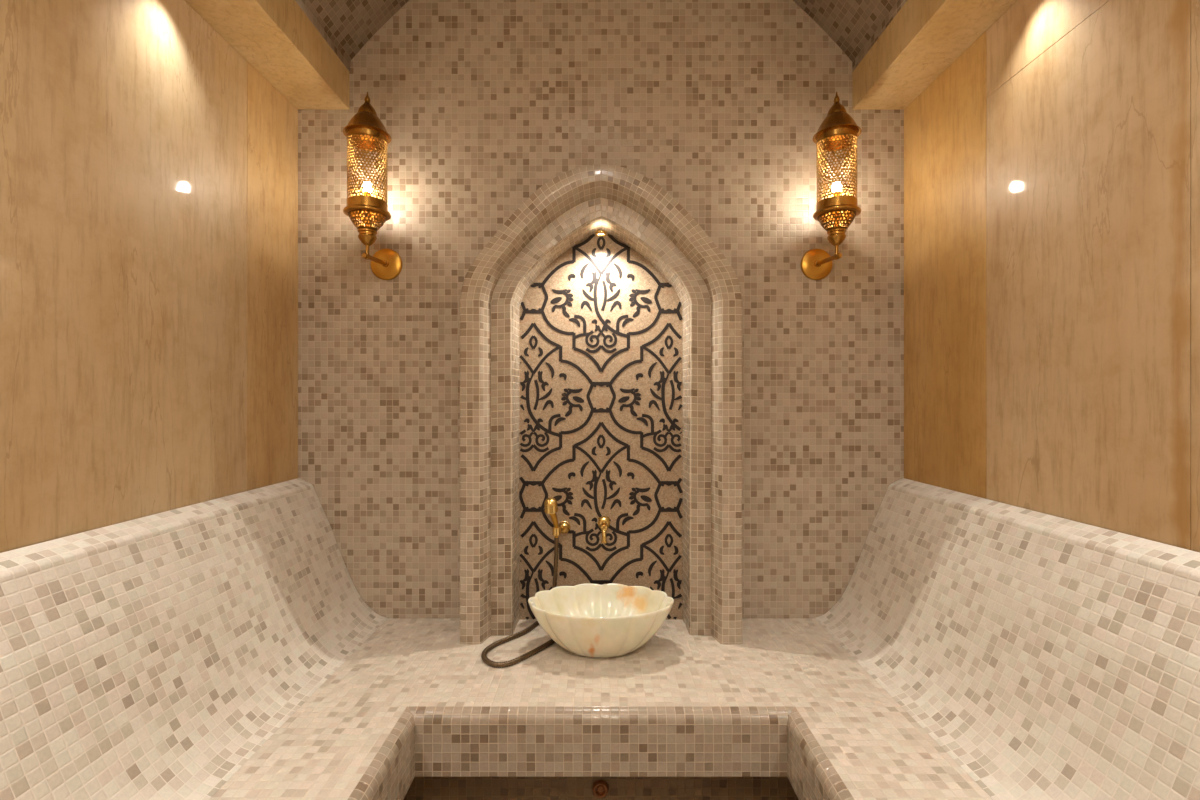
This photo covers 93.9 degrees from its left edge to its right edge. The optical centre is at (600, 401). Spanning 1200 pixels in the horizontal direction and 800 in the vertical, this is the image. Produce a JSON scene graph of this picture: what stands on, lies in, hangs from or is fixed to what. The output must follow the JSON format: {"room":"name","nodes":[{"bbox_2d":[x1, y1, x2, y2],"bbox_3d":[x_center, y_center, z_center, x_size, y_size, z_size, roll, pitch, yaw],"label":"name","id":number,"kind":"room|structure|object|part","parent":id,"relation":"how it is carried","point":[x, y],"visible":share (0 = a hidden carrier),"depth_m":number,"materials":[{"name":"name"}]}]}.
{"room":"spa","nodes":[
{"label":"spa","id":0,"kind":"room"},
{"bbox_2d":[0,0,297,552],"bbox_3d":[-1.280,-0.468,0.520,0.160,3.600,3.400,0,0,0],"label":"wall","id":1,"kind":"structure","parent":0,"point":[149,170],"depth_m":1.44,"materials":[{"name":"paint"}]},
{"bbox_2d":[185,0,349,109],"bbox_3d":[-1.108,-1.233,0.520,0.224,0.150,3.400,0,0,0],"label":"beam","id":2,"kind":"structure","parent":1,"relation":"attached to","point":[277,38],"depth_m":1.88,"materials":[{"name":"wood"}]},
{"bbox_2d":[298,0,903,617],"bbox_3d":[0.000,-0.468,2.280,2.720,3.600,0.120,0,0,0],"label":"wall","id":3,"kind":"structure","parent":0,"point":[720,104],"depth_m":2.22,"materials":[{"name":"tile"}]},
{"bbox_2d":[343,92,402,279],"bbox_3d":[-0.861,-0.813,2.100,0.166,0.662,0.238,0,0,0],"label":"wall lantern","id":4,"kind":"object","parent":3,"relation":"attached to","point":[365,131],"visible":1,"depth_m":2.03,"materials":[{"name":"gold metal"}]},
{"bbox_3d":[-0.861,-0.660,2.064,0.129,0.057,0.129,0,0,0],"label":"lamp shade","id":5,"kind":"part","parent":4,"relation":"part of","materials":[{"name":"gold metal"}]},
{"bbox_3d":[-0.861,-0.845,2.064,0.138,0.231,0.138,0,0,0],"label":"lamp shade","id":6,"kind":"part","parent":4,"relation":"part of","materials":[{"name":"gold metal"}]},
{"bbox_3d":[-0.861,-0.791,2.064,0.036,0.042,0.036,0,0,0],"label":"bulb","id":7,"kind":"part","parent":4,"relation":"part of","materials":[{"name":"beige glass"}]},
{"bbox_3d":[-0.861,-0.552,2.064,0.018,0.055,0.018,0,0,0],"label":"stem","id":8,"kind":"part","parent":4,"relation":"part of","materials":[{"name":"gold metal"}]},
{"bbox_3d":[-0.855,-0.542,2.126,0.030,0.035,0.173,0,0,4],"label":"arm","id":9,"kind":"part","parent":4,"relation":"part of","materials":[{"name":"gold metal"}]},
{"bbox_3d":[-0.849,-0.545,2.212,0.125,0.125,0.014,0,0,0],"label":"wall plate","id":10,"kind":"part","parent":4,"relation":"part of","materials":[{"name":"gold metal"}]},
{"bbox_2d":[595,230,606,236],"bbox_3d":[0.000,-0.636,2.115,0.044,0.012,0.044,0,0,0],"label":"spotlight","id":11,"kind":"object","parent":3,"relation":"attached to","point":[600,233],"visible":1,"depth_m":2.10,"materials":[{"name":"gold metal"}]},
{"bbox_2d":[460,164,741,643],"bbox_3d":[0.000,0.005,2.100,1.006,1.704,0.240,0,0,0],"label":"arch frame","id":12,"kind":"object","parent":3,"relation":"attached to","point":[569,208],"visible":0.99,"depth_m":2.04,"materials":[{"name":"tile"}]},
{"bbox_2d":[519,234,682,619],"bbox_3d":[-0.001,0.094,2.212,0.647,1.533,0.014,0,0,0],"label":"mosaic panel","id":13,"kind":"object","parent":3,"relation":"attached to","point":[601,326],"visible":0.91,"depth_m":2.21,"materials":[{"name":"beige tile"}]},
{"bbox_2d":[552,521,570,535],"bbox_3d":[-0.154,0.493,2.170,0.050,0.050,0.086,0,0,16],"label":"holder","id":14,"kind":"object","parent":13,"relation":"attached to","point":[564,526],"visible":0.97,"depth_m":2.17,"materials":[{"name":"gold metal"}]},
{"bbox_2d":[481,537,558,667],"bbox_3d":[-0.227,0.689,2.037,0.177,0.340,0.523,0,0,36],"label":"shower hose","id":15,"kind":"object","parent":14,"relation":"hanging from","point":[487,649],"visible":0.6,"depth_m":1.96,"materials":[{"name":"brown metal"}]},
{"bbox_2d":[544,497,558,537],"bbox_3d":[-0.191,0.443,2.145,0.056,0.155,0.061,0,0,0],"label":"shower","id":16,"kind":"object","parent":14,"relation":"in","point":[550,504],"visible":1,"depth_m":2.13,"materials":[{"name":"gold metal"}]},
{"bbox_3d":[-0.181,0.464,2.145,0.036,0.114,0.025,0,0,0],"label":"handle","id":17,"kind":"part","parent":16,"relation":"part of","materials":[{"name":"gold metal"}]},
{"bbox_2d":[598,516,609,543],"bbox_3d":[0.012,0.484,2.153,0.048,0.094,0.103,0,0,0],"label":"tap","id":18,"kind":"object","parent":13,"relation":"attached to","point":[603,523],"visible":1,"depth_m":2.12,"materials":[{"name":"gold metal"}]},
{"bbox_3d":[0.012,0.501,2.126,0.025,0.062,0.048,0,0,0],"label":"spout","id":19,"kind":"part","parent":18,"relation":"part of","materials":[{"name":"gold metal"}]},
{"bbox_3d":[0.012,0.452,2.144,0.047,0.030,0.047,0,0,0],"label":"handle knob","id":20,"kind":"part","parent":18,"relation":"part of","materials":[{"name":"gold metal"}]},
{"bbox_2d":[800,92,861,279],"bbox_3d":[0.869,-0.813,2.100,0.166,0.662,0.238,0,0,0],"label":"wall lantern","id":21,"kind":"object","parent":3,"relation":"attached to","point":[838,131],"visible":1,"depth_m":2.03,"materials":[{"name":"gold metal"}]},
{"bbox_3d":[0.853,-0.545,2.212,0.125,0.125,0.014,0,0,0],"label":"wall plate","id":22,"kind":"part","parent":21,"relation":"part of","materials":[{"name":"gold metal"}]},
{"bbox_3d":[0.861,-0.542,2.126,0.030,0.035,0.173,0,0,-6],"label":"arm","id":23,"kind":"part","parent":21,"relation":"part of","materials":[{"name":"gold metal"}]},
{"bbox_3d":[0.869,-0.552,2.064,0.018,0.055,0.018,0,0,0],"label":"stem","id":24,"kind":"part","parent":21,"relation":"part of","materials":[{"name":"gold metal"}]},
{"bbox_3d":[0.869,-0.845,2.064,0.138,0.231,0.138,0,0,0],"label":"lamp shade","id":25,"kind":"part","parent":21,"relation":"part of","materials":[{"name":"gold metal"}]},
{"bbox_3d":[0.869,-0.660,2.064,0.129,0.057,0.129,0,0,0],"label":"lamp shade","id":26,"kind":"part","parent":21,"relation":"part of","materials":[{"name":"gold metal"}]},
{"bbox_3d":[0.869,-0.791,2.064,0.036,0.042,0.036,0,0,0],"label":"bulb","id":27,"kind":"part","parent":21,"relation":"part of","materials":[{"name":"beige glass"}]},
{"bbox_2d":[295,0,906,71],"bbox_3d":[0.000,-1.702,0.520,2.092,0.787,3.400,0,0,0],"label":"ceiling","id":28,"kind":"structure","parent":0,"point":[346,26],"depth_m":2.10,"materials":[{"name":"tile"}]},
{"bbox_2d":[904,0,1199,552],"bbox_3d":[1.280,-0.468,0.520,0.160,3.600,3.400,0,0,0],"label":"wall","id":29,"kind":"structure","parent":0,"point":[1052,168],"depth_m":1.45,"materials":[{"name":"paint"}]},
{"bbox_2d":[852,0,1016,109],"bbox_3d":[1.108,-1.233,0.520,0.224,0.150,3.400,0,0,0],"label":"beam","id":30,"kind":"structure","parent":29,"relation":"attached to","point":[924,38],"depth_m":1.88,"materials":[{"name":"wood"}]},
{"bbox_3d":[0.000,1.372,0.520,2.720,0.080,3.640,0,0,0],"label":"floor","id":31,"kind":"structure","parent":0,"visible":0},
{"bbox_2d":[0,478,1199,799],"bbox_3d":[0.000,0.817,0.520,2.394,1.031,3.396,0,0,0],"label":"tiled bench","id":32,"kind":"object","parent":31,"relation":"on","point":[227,647],"visible":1,"depth_m":1.48,"materials":[{"name":"tile"}]},
{"bbox_3d":[-1.021,0.579,0.520,0.352,0.556,3.396,0,0,0],"label":"backrest","id":33,"kind":"part","parent":32,"relation":"part of","materials":[{"name":"tile"}]},
{"bbox_2d":[592,780,608,797],"bbox_3d":[-0.002,1.181,1.706,0.051,0.051,0.012,0,0,0],"label":"outlet","id":34,"kind":"object","parent":32,"relation":"attached to","point":[600,788],"visible":1,"depth_m":1.71,"materials":[{"name":"orange metal"}]},
{"bbox_2d":[528,583,673,657],"bbox_3d":[0.000,0.770,1.945,0.507,0.174,0.335,0,0,0],"label":"basin","id":35,"kind":"object","parent":32,"relation":"on","point":[588,619],"visible":1,"depth_m":1.87,"materials":[{"name":"white stone"}]},
{"bbox_3d":[0.000,0.887,0.520,2.380,0.060,3.396,0,0,0],"label":"seat","id":36,"kind":"part","parent":32,"relation":"part of","materials":[{"name":"tile"}]},
{"bbox_3d":[1.021,0.579,0.520,0.352,0.556,3.396,0,0,0],"label":"backrest","id":37,"kind":"part","parent":32,"relation":"part of","materials":[{"name":"tile"}]}
]}

